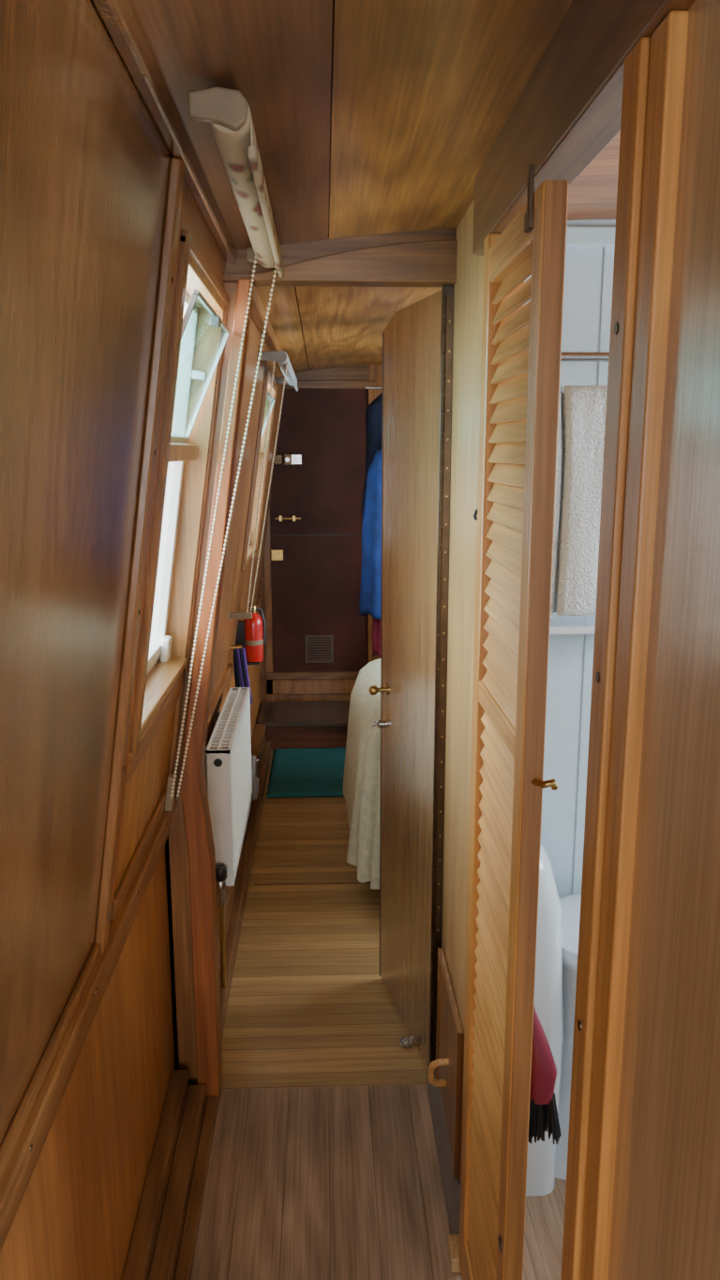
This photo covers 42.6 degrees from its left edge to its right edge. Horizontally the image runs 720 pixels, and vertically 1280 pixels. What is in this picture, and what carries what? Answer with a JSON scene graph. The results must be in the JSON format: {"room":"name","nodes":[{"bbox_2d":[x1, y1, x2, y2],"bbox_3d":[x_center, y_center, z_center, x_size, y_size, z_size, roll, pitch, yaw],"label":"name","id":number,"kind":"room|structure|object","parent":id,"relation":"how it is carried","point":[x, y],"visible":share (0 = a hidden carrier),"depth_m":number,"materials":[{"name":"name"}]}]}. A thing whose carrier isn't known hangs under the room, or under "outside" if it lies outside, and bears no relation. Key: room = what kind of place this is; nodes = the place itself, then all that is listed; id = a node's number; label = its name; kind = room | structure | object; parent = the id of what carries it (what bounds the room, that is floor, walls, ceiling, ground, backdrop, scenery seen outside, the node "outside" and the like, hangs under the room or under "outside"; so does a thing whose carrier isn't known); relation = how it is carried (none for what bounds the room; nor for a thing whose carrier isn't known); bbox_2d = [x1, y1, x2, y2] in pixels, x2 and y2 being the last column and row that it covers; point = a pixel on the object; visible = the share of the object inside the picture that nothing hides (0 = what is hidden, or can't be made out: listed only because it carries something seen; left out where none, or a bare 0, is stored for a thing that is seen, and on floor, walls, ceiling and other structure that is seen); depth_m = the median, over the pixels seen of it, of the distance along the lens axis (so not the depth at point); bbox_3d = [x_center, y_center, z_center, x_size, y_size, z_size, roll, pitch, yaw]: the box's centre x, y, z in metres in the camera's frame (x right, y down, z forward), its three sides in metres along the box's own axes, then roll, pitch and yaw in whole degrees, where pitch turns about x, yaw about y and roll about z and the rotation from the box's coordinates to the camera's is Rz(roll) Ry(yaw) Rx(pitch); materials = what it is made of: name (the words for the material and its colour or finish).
{"room":"ship interior","nodes":[
{"label":"ship interior","id":0,"kind":"room"},
{"bbox_2d":[0,596,261,1252],"bbox_3d":[-0.397,0.514,1.367,0.043,0.126,7.300,0,12,-2],"label":"wall trim","id":1,"kind":"structure","parent":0,"point":[32,1122],"depth_m":1.19,"materials":[{"name":"brown wood"}]},
{"bbox_2d":[94,157,185,954],"bbox_3d":[-0.324,-0.137,1.600,0.172,1.098,0.677,0,12,-2],"label":"window frame","id":2,"kind":"structure","parent":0,"point":[110,902],"depth_m":1.30,"materials":[{"name":"brown wood"}]},
{"bbox_2d":[0,0,285,1146],"bbox_3d":[-0.353,-0.057,1.251,0.243,1.210,7.300,0,12,-2],"label":"wall","id":3,"kind":"structure","parent":0,"point":[85,162],"depth_m":0.92,"materials":[{"name":"brown wood"}]},
{"bbox_2d":[0,845,174,1279],"bbox_3d":[-0.382,1.175,-0.004,0.058,0.700,4.350,0,12,-2],"label":"panel","id":4,"kind":"object","parent":3,"relation":"attached to","point":[75,1218],"visible":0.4,"depth_m":1.53,"materials":[{"name":"brown wood"}]},
{"bbox_2d":[129,235,191,757],"bbox_3d":[-0.301,-0.193,1.370,0.123,0.761,0.033,0,12,-2],"label":"trim","id":5,"kind":"structure","parent":3,"relation":"attached to","point":[185,248],"depth_m":1.35,"materials":[{"name":"brown wood"}]},
{"bbox_2d":[150,461,173,645],"bbox_3d":[-0.388,-0.135,1.668,0.063,0.411,0.470,0,12,-2],"label":"glass","id":6,"kind":"object","parent":3,"relation":"attached to","point":[170,464],"visible":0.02,"depth_m":1.85,"materials":[{"name":"white glass"}]},
{"bbox_2d":[140,655,187,736],"bbox_3d":[-0.398,0.092,1.714,0.083,0.029,0.507,0,12,-2],"label":"sill","id":7,"kind":"structure","parent":3,"relation":"attached to","point":[162,676],"depth_m":1.74,"materials":[{"name":"brown wood"}]},
{"bbox_2d":[160,634,172,662],"bbox_3d":[-0.400,0.018,1.906,0.021,0.050,0.045,0,12,-2],"label":"block","id":8,"kind":"object","parent":7,"relation":"on","point":[166,644],"visible":1,"depth_m":1.89,"materials":[{"name":"white plastic"}]},
{"bbox_2d":[92,0,237,264],"bbox_3d":[-0.168,-0.320,-0.302,0.022,0.029,4.350,0,12,-2],"label":"crown molding","id":9,"kind":"structure","parent":3,"relation":"attached to","point":[119,18],"depth_m":0.99,"materials":[{"name":"brown wood"}]},
{"bbox_2d":[114,180,230,893],"bbox_3d":[-0.366,-0.132,1.614,0.246,1.210,0.642,0,12,-2],"label":"window","id":10,"kind":"structure","parent":3,"relation":"in","point":[196,293],"depth_m":1.88,"materials":[{"name":"glass"}]},
{"bbox_2d":[191,370,205,380],"bbox_3d":[-0.327,-0.527,1.837,0.038,0.020,0.005,0,12,-2],"label":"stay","id":11,"kind":"object","parent":10,"relation":"attached to","point":[199,375],"depth_m":1.83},
{"bbox_2d":[210,315,221,328],"bbox_3d":[-0.248,-0.548,1.589,0.017,0.019,0.030,0,12,-2],"label":"window latch","id":12,"kind":"object","parent":10,"relation":"attached to","point":[216,321],"visible":1,"depth_m":1.57,"materials":[{"name":"grey plastic"}]},
{"bbox_2d":[164,86,283,811],"bbox_3d":[-0.180,-0.129,1.499,0.266,1.128,0.789,-3,12,-15],"label":"roller blind","id":13,"kind":"object","parent":10,"relation":"attached to","point":[227,112],"visible":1,"depth_m":1.25,"materials":[{"name":"white fabric"}]},
{"bbox_2d":[146,292,199,675],"bbox_3d":[-0.370,-0.263,1.643,0.127,0.713,0.510,0,12,-2],"label":"window pane","id":14,"kind":"object","parent":3,"relation":"attached to","point":[188,338],"visible":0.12,"depth_m":1.83,"materials":[{"name":"glass"}]},
{"bbox_2d":[168,442,198,462],"bbox_3d":[-0.348,-0.334,1.629,0.061,0.038,0.498,0,12,-2],"label":"transom","id":15,"kind":"object","parent":3,"relation":"attached to","point":[178,451],"visible":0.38,"depth_m":1.68,"materials":[{"name":"brown wood"}]},
{"bbox_2d":[185,253,224,311],"bbox_3d":[-0.297,-0.611,1.574,0.079,0.029,0.507,0,12,-2],"label":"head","id":16,"kind":"object","parent":3,"relation":"attached to","point":[197,279],"visible":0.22,"depth_m":1.57},
{"bbox_2d":[180,228,229,305],"bbox_3d":[-0.257,-0.617,1.561,0.016,0.019,0.573,0,12,-2],"label":"trim","id":17,"kind":"structure","parent":3,"relation":"attached to","point":[196,253],"depth_m":1.48,"materials":[{"name":"brown wood"}]},
{"bbox_2d":[184,305,228,672],"bbox_3d":[-0.322,-0.304,1.910,0.123,0.761,0.010,0,12,-2],"label":"trim","id":18,"kind":"structure","parent":3,"relation":"attached to","point":[226,308],"depth_m":1.91,"materials":[{"name":"brown wood"}]},
{"bbox_2d":[165,611,260,1069],"bbox_3d":[-0.518,0.433,3.567,0.068,0.720,2.950,0,12,-2],"label":"panel","id":19,"kind":"object","parent":3,"relation":"attached to","point":[254,670],"visible":0.07,"depth_m":2.84,"materials":[{"name":"brown wood"}]},
{"bbox_2d":[219,740,271,1039],"bbox_3d":[-0.438,0.790,3.444,0.077,0.070,2.480,0,12,-2],"label":"skirting board","id":20,"kind":"object","parent":19,"relation":"attached to","point":[237,912],"visible":0.27,"depth_m":3.10,"materials":[{"name":"brown wood"}]},
{"bbox_2d":[251,754,259,800],"bbox_3d":[-0.429,0.516,3.460,0.102,0.169,0.159,0,12,-2],"label":"radiator valve","id":21,"kind":"object","parent":19,"relation":"attached to","point":[255,780],"visible":0.4,"depth_m":3.42,"materials":[{"name":"grey plastic"}]},
{"bbox_2d":[203,687,252,988],"bbox_3d":[-0.403,0.554,2.775,0.103,0.670,0.698,0,12,-2],"label":"radiator","id":22,"kind":"object","parent":3,"relation":"attached to","point":[227,764],"visible":0.96,"depth_m":2.50,"materials":[{"name":"white metal"}]},
{"bbox_2d":[206,687,249,753],"bbox_3d":[-0.384,0.227,2.733,0.063,0.012,0.650,0,12,-2],"label":"grille","id":23,"kind":"object","parent":22,"relation":"attached to","point":[223,737],"depth_m":2.67,"materials":[{"name":"white metal"}]},
{"bbox_2d":[229,645,252,705],"bbox_3d":[-0.440,0.149,3.367,0.086,0.268,0.061,5,13,25],"label":"lead","id":24,"kind":"object","parent":3,"relation":"hanging from","point":[240,667],"visible":0.62,"depth_m":3.33,"materials":[{"name":"blue fabric"}]},
{"bbox_2d":[235,602,266,664],"bbox_3d":[-0.432,-0.030,3.591,0.130,0.253,0.098,0,12,-2],"label":"fire extinguisher","id":25,"kind":"object","parent":3,"relation":"attached to","point":[250,634],"visible":0.79,"depth_m":3.58,"materials":[{"name":"red paint"}]},
{"bbox_2d":[245,543,256,564],"bbox_3d":[-0.471,-0.346,3.675,0.083,0.029,0.567,0,12,-2],"label":"sill","id":26,"kind":"structure","parent":3,"relation":"attached to","point":[250,549],"depth_m":3.71,"materials":[{"name":"brown wood"}]},
{"bbox_2d":[240,372,269,572],"bbox_3d":[-0.377,-0.595,3.307,0.114,0.701,0.033,0,12,-2],"label":"trim","id":27,"kind":"structure","parent":3,"relation":"attached to","point":[265,380],"depth_m":3.29,"materials":[{"name":"brown wood"}]},
{"bbox_2d":[249,389,275,544],"bbox_3d":[-0.425,-0.671,3.626,0.172,0.651,0.562,0,12,-2],"label":"window","id":28,"kind":"structure","parent":3,"relation":"in","point":[268,393],"depth_m":3.89,"materials":[{"name":"glass"}]},
{"bbox_2d":[228,350,298,618],"bbox_3d":[-0.351,-0.580,3.453,0.222,0.860,1.052,0,12,-2],"label":"roller blind","id":29,"kind":"object","parent":3,"relation":"attached to","point":[281,357],"visible":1,"depth_m":3.00,"materials":[{"name":"grey plastic"}]},
{"bbox_2d":[254,387,277,553],"bbox_3d":[-0.401,-0.719,3.914,0.114,0.701,0.027,0,12,-2],"label":"trim","id":30,"kind":"structure","parent":3,"relation":"attached to","point":[255,551],"depth_m":3.90,"materials":[{"name":"brown wood"}]},
{"bbox_2d":[251,286,284,376],"bbox_3d":[-0.307,-1.048,3.292,0.033,0.038,2.910,0,12,-2],"label":"crown molding","id":31,"kind":"structure","parent":3,"relation":"attached to","point":[259,314],"depth_m":2.59,"materials":[{"name":"brown wood"}]},
{"bbox_2d":[264,369,277,387],"bbox_3d":[-0.338,-0.996,3.533,0.016,0.019,0.633,0,12,-2],"label":"trim","id":32,"kind":"structure","parent":3,"relation":"attached to","point":[275,383],"depth_m":3.40,"materials":[{"name":"brown wood"}]},
{"bbox_2d":[267,377,275,390],"bbox_3d":[-0.378,-0.990,3.547,0.079,0.029,0.567,0,12,-2],"label":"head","id":33,"kind":"object","parent":3,"relation":"attached to","point":[269,385],"visible":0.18,"depth_m":3.63},
{"bbox_2d":[216,723,266,971],"bbox_3d":[-0.451,0.711,3.428,0.052,0.090,2.480,0,12,-2],"label":"panel","id":34,"kind":"object","parent":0,"point":[259,737],"depth_m":3.34,"materials":[{"name":"brown wood"}]},
{"bbox_2d":[231,556,253,655],"bbox_3d":[-0.506,-0.153,3.713,0.127,0.410,0.570,0,12,-2],"label":"wall","id":35,"kind":"structure","parent":0,"point":[245,580],"depth_m":3.67,"materials":[{"name":"brown wood"}]},
{"bbox_2d":[266,347,276,378],"bbox_3d":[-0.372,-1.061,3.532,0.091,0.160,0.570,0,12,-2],"label":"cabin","id":36,"kind":"object","parent":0,"point":[270,364],"visible":0.14,"depth_m":3.51,"materials":[{"name":"brown wood"}]},
{"bbox_2d":[165,227,457,1101],"bbox_3d":[-0.122,0.126,2.021,0.633,1.941,0.080,0,12,-2],"label":"bulkhead","id":37,"kind":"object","parent":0,"point":[419,258],"depth_m":1.95,"materials":[{"name":"brown wood"}]},
{"bbox_2d":[258,363,382,705],"bbox_3d":[0.438,-0.495,4.957,2.160,1.980,0.070,0,12,-2],"label":"wall","id":38,"kind":"structure","parent":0,"point":[368,372],"depth_m":4.73,"materials":[{"name":"brown wood"}]},
{"bbox_2d":[274,454,282,464],"bbox_3d":[-0.434,-0.933,4.778,0.060,0.050,0.022,0,12,-2],"label":"keep","id":39,"kind":"object","parent":38,"relation":"attached to","point":[278,458],"visible":0.56,"depth_m":4.77,"materials":[{"name":"gold metal"}]},
{"bbox_2d":[266,678,356,694],"bbox_3d":[-0.214,0.251,5.038,0.590,0.085,0.020,0,12,-2],"label":"ledge","id":40,"kind":"object","parent":38,"relation":"attached to","point":[330,685],"visible":0.56,"depth_m":5.03,"materials":[{"name":"brown wood"}]},
{"bbox_2d":[270,389,368,671],"bbox_3d":[-0.215,-0.561,4.893,0.526,1.490,0.038,0,12,-2],"label":"door","id":41,"kind":"structure","parent":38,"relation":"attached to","point":[316,585],"depth_m":4.87,"materials":[{"name":"red paint"}]},
{"bbox_2d":[271,549,284,560],"bbox_3d":[-0.436,-0.449,4.879,0.065,0.060,0.018,0,12,-2],"label":"plate","id":42,"kind":"object","parent":41,"relation":"attached to","point":[274,552],"visible":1,"depth_m":4.87,"materials":[{"name":"gold metal"}]},
{"bbox_2d":[279,515,295,521],"bbox_3d":[-0.382,-0.637,4.843,0.085,0.028,0.018,0,12,-2],"label":"bolt staples","id":43,"kind":"object","parent":41,"relation":"attached to","point":[280,517],"visible":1,"depth_m":4.83,"materials":[{"name":"gold metal"}]},
{"bbox_2d":[275,517,301,519],"bbox_3d":[-0.376,-0.637,4.842,0.135,0.011,0.012,0,12,-2],"label":"bar","id":44,"kind":"object","parent":41,"relation":"attached to","point":[276,518],"depth_m":4.84,"materials":[{"name":"gold metal"}]},
{"bbox_2d":[276,454,301,557],"bbox_3d":[-0.369,-0.693,4.811,0.137,0.534,0.026,0,12,-2],"label":"door lock","id":45,"kind":"object","parent":41,"relation":"attached to","point":[295,459],"depth_m":4.77,"materials":[{"name":"metal"}]},
{"bbox_2d":[284,453,301,465],"bbox_3d":[-0.346,-0.934,4.781,0.095,0.060,0.022,0,12,-2],"label":"lock","id":46,"kind":"object","parent":41,"relation":"attached to","point":[285,455],"visible":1,"depth_m":4.77,"materials":[{"name":"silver metal"}]},
{"bbox_2d":[270,534,361,536],"bbox_3d":[-0.214,-0.553,4.875,0.514,0.006,0.002,0,12,-2],"label":"seam","id":47,"kind":"object","parent":41,"relation":"attached to","point":[270,534],"visible":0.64,"depth_m":4.87,"materials":[{"name":"brown wood"}]},
{"bbox_2d":[305,634,333,662],"bbox_3d":[-0.219,0.048,4.995,0.150,0.150,0.007,0,12,-2],"label":"vent grille","id":48,"kind":"object","parent":41,"relation":"attached to","point":[317,660],"visible":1,"depth_m":4.99,"materials":[{"name":"brown metal"}]},
{"bbox_2d":[263,380,376,701],"bbox_3d":[-0.214,-0.489,4.879,0.590,1.700,0.035,0,12,-2],"label":"door frame","id":49,"kind":"structure","parent":38,"relation":"attached to","point":[301,384],"depth_m":4.95,"materials":[{"name":"brown wood"}]},
{"bbox_2d":[359,386,382,657],"bbox_3d":[0.291,-0.571,4.564,0.667,1.310,0.319,-10,15,-41],"label":"hanging clothes","id":50,"kind":"object","parent":38,"relation":"hanging from","point":[370,588],"visible":0.42,"depth_m":4.37,"materials":[{"name":"blue fabric"}]},
{"bbox_2d":[221,750,428,1089],"bbox_3d":[0.521,0.790,3.715,2.110,0.040,2.985,0,12,-2],"label":"boards","id":51,"kind":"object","parent":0,"point":[309,1003],"visible":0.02,"depth_m":2.71,"materials":[{"name":"brown wood"}]},
{"bbox_2d":[256,700,350,750],"bbox_3d":[-0.054,0.450,4.866,0.945,0.165,0.400,0,12,-2],"label":"step","id":52,"kind":"structure","parent":51,"relation":"on","point":[314,724],"depth_m":4.72,"materials":[{"name":"brown wood"}]},
{"bbox_2d":[266,747,346,798],"bbox_3d":[-0.214,0.619,4.398,0.425,0.018,0.669,0,12,-2],"label":"bath mat","id":53,"kind":"object","parent":51,"relation":"on","point":[294,772],"visible":0.75,"depth_m":4.35,"materials":[{"name":"teal fabric"}]},
{"bbox_2d":[254,882,370,885],"bbox_3d":[-0.114,0.861,3.270,0.517,0.001,0.006,0,12,-2],"label":"joint","id":54,"kind":"object","parent":51,"relation":"on","point":[319,882],"visible":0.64,"depth_m":3.27,"materials":[{"name":"brown wood"}]},
{"bbox_2d":[343,658,380,889],"bbox_3d":[0.713,0.461,3.563,1.554,0.666,1.286,0,12,-2],"label":"cover","id":55,"kind":"object","parent":51,"relation":"on","point":[362,767],"visible":0.17,"depth_m":3.14,"materials":[{"name":"beige fabric"}]},
{"bbox_2d":[399,1035,412,1047],"bbox_3d":[0.119,1.033,2.379,0.034,0.011,0.040,0,12,-2],"label":"door stop","id":56,"kind":"object","parent":51,"relation":"on","point":[407,1041],"visible":1,"depth_m":2.38,"materials":[{"name":"metal"}]},
{"bbox_2d":[129,0,620,372],"bbox_3d":[0.676,-0.679,1.165,1.970,0.116,7.300,0,12,-2],"label":"ceiling","id":57,"kind":"structure","parent":0,"point":[423,91],"depth_m":1.15,"materials":[{"name":"brown wood"}]},
{"bbox_2d":[294,0,334,367],"bbox_3d":[0.676,-0.685,1.163,1.970,0.104,7.300,0,12,-2],"label":"ceiling seam","id":58,"kind":"object","parent":57,"relation":"attached to","point":[333,0],"visible":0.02,"depth_m":1.20,"materials":[{"name":"brown wood"}]},
{"bbox_2d":[472,0,695,255],"bbox_3d":[0.247,-0.503,0.596,0.054,0.121,1.850,0,12,-2],"label":"beam","id":59,"kind":"structure","parent":57,"relation":"attached to","point":[568,111],"depth_m":0.95,"materials":[{"name":"brown wood"}]},
{"bbox_2d":[524,165,535,232],"bbox_3d":[0.192,-0.499,1.044,0.007,0.068,0.025,0,12,-2],"label":"top pivot","id":60,"kind":"object","parent":59,"relation":"attached to","point":[529,218],"depth_m":1.04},
{"bbox_2d":[190,1084,566,1279],"bbox_3d":[0.663,1.528,0.117,2.110,0.040,4.365,0,12,-2],"label":"planks","id":61,"kind":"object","parent":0,"point":[313,1182],"visible":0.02,"depth_m":1.90,"materials":[{"name":"brown wood"}]},
{"bbox_2d":[120,1069,188,1279],"bbox_3d":[-0.334,1.474,0.041,0.037,0.095,4.315,0,12,-2],"label":"baseboard","id":62,"kind":"structure","parent":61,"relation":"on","point":[143,1242],"depth_m":1.82,"materials":[{"name":"brown wood"}]},
{"bbox_2d":[173,1096,218,1279],"bbox_3d":[-0.261,1.509,0.051,0.028,0.022,4.315,0,12,-2],"label":"fillet","id":63,"kind":"object","parent":61,"relation":"on","point":[189,1233],"visible":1,"depth_m":1.88,"materials":[{"name":"brown wood"}]},
{"bbox_2d":[447,1234,460,1272],"bbox_3d":[0.186,1.158,1.746,0.037,0.030,0.060,0,12,-2],"label":"block","id":64,"kind":"object","parent":61,"relation":"on","point":[453,1240],"visible":0.51,"depth_m":1.74,"materials":[{"name":"brown wood"}]},
{"bbox_2d":[526,843,581,1196],"bbox_3d":[0.523,0.739,1.960,0.567,0.765,0.330,0,12,-2],"label":"toilet","id":65,"kind":"object","parent":61,"relation":"on","point":[558,919],"visible":0.26,"depth_m":1.85,"materials":[{"name":"white ceramic"}]},
{"bbox_2d":[384,684,388,694],"bbox_3d":[0.069,0.131,2.449,0.010,0.029,0.029,0,12,-2],"label":"rose","id":66,"kind":"object","parent":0,"point":[385,685],"depth_m":2.44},
{"bbox_2d":[377,687,386,692],"bbox_3d":[0.057,0.132,2.445,0.032,0.011,0.018,0,12,-2],"label":"spindle","id":67,"kind":"object","parent":66,"relation":"attached to","point":[380,689],"depth_m":2.44,"materials":[{"name":"gold metal"}]},
{"bbox_2d":[527,1005,561,1144],"bbox_3d":[0.252,0.511,1.310,0.070,0.396,0.100,0,12,-2],"label":"brush","id":68,"kind":"object","parent":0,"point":[544,1116],"visible":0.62,"depth_m":1.30,"materials":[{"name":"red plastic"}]},
{"bbox_2d":[441,0,719,1279],"bbox_3d":[0.924,0.327,0.992,1.384,1.960,2.240,0,12,-2],"label":"wall","id":69,"kind":"structure","parent":0,"point":[666,1215],"depth_m":0.72,"materials":[{"name":"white wood"}]},
{"bbox_2d":[30,277,618,1151],"bbox_3d":[-0.074,0.311,0.929,0.579,1.427,1.907,0,12,-2],"label":"screws","id":70,"kind":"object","parent":69,"relation":"attached to","point":[616,325],"depth_m":0.90,"materials":[{"name":"metal"}]},
{"bbox_2d":[368,289,441,1068],"bbox_3d":[0.102,0.128,2.274,0.077,1.813,0.446,-3,12,-15],"label":"leaf","id":71,"kind":"object","parent":69,"relation":"attached to","point":[412,338],"depth_m":2.25,"materials":[{"name":"brown wood"}]},
{"bbox_2d":[379,332,383,976],"bbox_3d":[0.069,0.100,2.498,0.026,1.778,0.006,-3,12,-15],"label":"edge lipping","id":72,"kind":"object","parent":71,"relation":"attached to","point":[383,333],"visible":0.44,"depth_m":2.47,"materials":[{"name":"brown wood"}]},
{"bbox_2d":[377,719,385,727],"bbox_3d":[0.058,0.226,2.486,0.018,0.022,0.022,-3,12,-15],"label":"door latch","id":73,"kind":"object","parent":71,"relation":"attached to","point":[382,723],"depth_m":2.48,"materials":[{"name":"metal"}]},
{"bbox_2d":[372,721,378,726],"bbox_3d":[0.042,0.228,2.498,0.014,0.021,0.034,-7,13,-29],"label":"lever","id":74,"kind":"object","parent":73,"relation":"attached to","point":[375,723],"visible":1,"depth_m":2.49,"materials":[{"name":"metal"}]},
{"bbox_2d":[428,285,454,1066],"bbox_3d":[0.178,0.173,2.052,0.024,1.814,0.022,0,12,-2],"label":"hinge post","id":75,"kind":"object","parent":69,"relation":"attached to","point":[448,291],"visible":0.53,"depth_m":1.99,"materials":[{"name":"silver metal"}]},
{"bbox_2d":[429,296,447,1064],"bbox_3d":[0.170,0.176,2.037,0.009,1.768,0.009,0,12,-2],"label":"hinge knuckles","id":76,"kind":"object","parent":75,"relation":"attached to","point":[444,299],"depth_m":2.01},
{"bbox_2d":[433,298,453,1072],"bbox_3d":[0.179,0.179,2.042,0.019,1.770,0.004,0,12,-2],"label":"hinge leaf","id":77,"kind":"object","parent":75,"relation":"attached to","point":[450,301],"depth_m":2.00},
{"bbox_2d":[435,319,451,1043],"bbox_3d":[0.182,0.186,2.041,0.004,1.701,0.003,0,12,-2],"label":"screws","id":78,"kind":"object","parent":77,"relation":"in","point":[448,381],"depth_m":2.01,"materials":[{"name":"silver metal"}]},
{"bbox_2d":[426,1071,460,1234],"bbox_3d":[0.184,1.096,1.996,0.030,0.052,0.445,0,12,-2],"label":"baseboard","id":79,"kind":"structure","parent":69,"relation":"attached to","point":[451,1186],"depth_m":1.96,"materials":[{"name":"brown wood"}]},
{"bbox_2d":[427,948,464,1178],"bbox_3d":[0.171,0.895,1.986,0.053,0.330,0.315,0,12,-2],"label":"door","id":80,"kind":"structure","parent":69,"relation":"in","point":[448,1063],"depth_m":1.94,"materials":[{"name":"brown wood"}]},
{"bbox_2d":[472,509,477,520],"bbox_3d":[0.198,-0.216,1.552,0.016,0.031,0.022,0,12,-2],"label":"wall hook","id":81,"kind":"object","parent":69,"relation":"attached to","point":[475,511],"visible":0.27,"depth_m":1.55,"materials":[{"name":"black metal"}]},
{"bbox_2d":[459,246,507,1279],"bbox_3d":[0.197,0.296,1.509,0.028,1.755,0.045,0,12,-2],"label":"stile","id":82,"kind":"object","parent":69,"relation":"attached to","point":[490,289],"visible":0.46,"depth_m":1.45,"materials":[{"name":"orange wood"}]},
{"bbox_2d":[463,1242,473,1279],"bbox_3d":[0.203,1.143,1.519,0.026,0.090,0.286,0,12,-2],"label":"rail","id":83,"kind":"object","parent":82,"relation":"attached to","point":[467,1270],"visible":0.44,"depth_m":1.62,"materials":[{"name":"brown wood"}]},
{"bbox_2d":[466,254,532,1279],"bbox_3d":[0.204,0.308,1.346,0.019,1.620,0.285,0,12,-2],"label":"louvre slats","id":84,"kind":"object","parent":83,"relation":"on","point":[503,607],"visible":0.56,"depth_m":1.33,"materials":[{"name":"brown wood"}]},
{"bbox_2d":[478,679,515,758],"bbox_3d":[0.203,0.107,1.307,0.026,0.035,0.286,0,12,-2],"label":"rail","id":85,"kind":"object","parent":82,"relation":"attached to","point":[506,730],"visible":0.57,"depth_m":1.29,"materials":[{"name":"brown wood"}]},
{"bbox_2d":[498,1234,502,1251],"bbox_3d":[0.197,0.839,1.285,0.006,0.020,0.020,0,12,-2],"label":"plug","id":86,"kind":"object","parent":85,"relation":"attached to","point":[500,1238],"visible":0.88,"depth_m":1.28,"materials":[{"name":"brown"}]},
{"bbox_2d":[496,180,568,1279],"bbox_3d":[0.210,0.361,1.189,0.028,1.755,0.048,0,12,-2],"label":"stile","id":87,"kind":"object","parent":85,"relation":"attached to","point":[539,194],"depth_m":1.11,"materials":[{"name":"orange wood"}]},
{"bbox_2d":[531,778,557,790],"bbox_3d":[0.224,0.174,1.119,0.032,0.014,0.017,4,12,18],"label":"door handle","id":88,"kind":"object","parent":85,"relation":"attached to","point":[537,782],"visible":1,"depth_m":1.11,"materials":[{"name":"gold metal"}]},
{"bbox_2d":[489,196,534,283],"bbox_3d":[0.203,-0.507,1.181,0.026,0.050,0.286,0,12,-2],"label":"top rail","id":89,"kind":"object","parent":82,"relation":"attached to","point":[514,246],"visible":0.63,"depth_m":1.18,"materials":[{"name":"brown wood"}]},
{"bbox_2d":[459,233,525,1229],"bbox_3d":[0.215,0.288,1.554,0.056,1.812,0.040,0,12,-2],"label":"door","id":90,"kind":"structure","parent":69,"relation":"attached to","point":[490,238],"depth_m":1.48,"materials":[{"name":"orange wood"}]},
{"bbox_2d":[549,612,595,634],"bbox_3d":[0.478,-0.020,1.889,0.340,0.050,0.190,0,12,-2],"label":"shelf","id":91,"kind":"object","parent":69,"relation":"attached to","point":[560,624],"visible":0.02,"depth_m":1.81,"materials":[{"name":"white ceramic"}]},
{"bbox_2d":[560,351,609,399],"bbox_3d":[0.488,-0.511,1.808,0.398,0.086,0.154,0,12,-2],"label":"towel rail","id":92,"kind":"object","parent":69,"relation":"attached to","point":[566,356],"visible":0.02,"depth_m":1.72,"materials":[{"name":"metal"}]},
{"bbox_2d":[550,385,607,619],"bbox_3d":[0.430,-0.261,1.784,0.207,0.446,0.072,0,12,-2],"label":"bath towel","id":93,"kind":"object","parent":92,"relation":"hanging from","point":[581,425],"visible":0.36,"depth_m":1.76,"materials":[{"name":"white fabric"}]},
{"bbox_2d":[560,37,651,1279],"bbox_3d":[0.228,0.419,0.913,0.026,1.812,0.043,0,12,-2],"label":"trim","id":94,"kind":"structure","parent":69,"relation":"attached to","point":[637,64],"depth_m":0.81,"materials":[{"name":"orange wood"}]},
{"bbox_2d":[580,11,688,1279],"bbox_3d":[0.233,0.428,0.868,0.020,1.812,0.040,0,12,-2],"label":"trim","id":95,"kind":"structure","parent":69,"relation":"attached to","point":[670,38],"depth_m":0.76,"materials":[{"name":"orange wood"}]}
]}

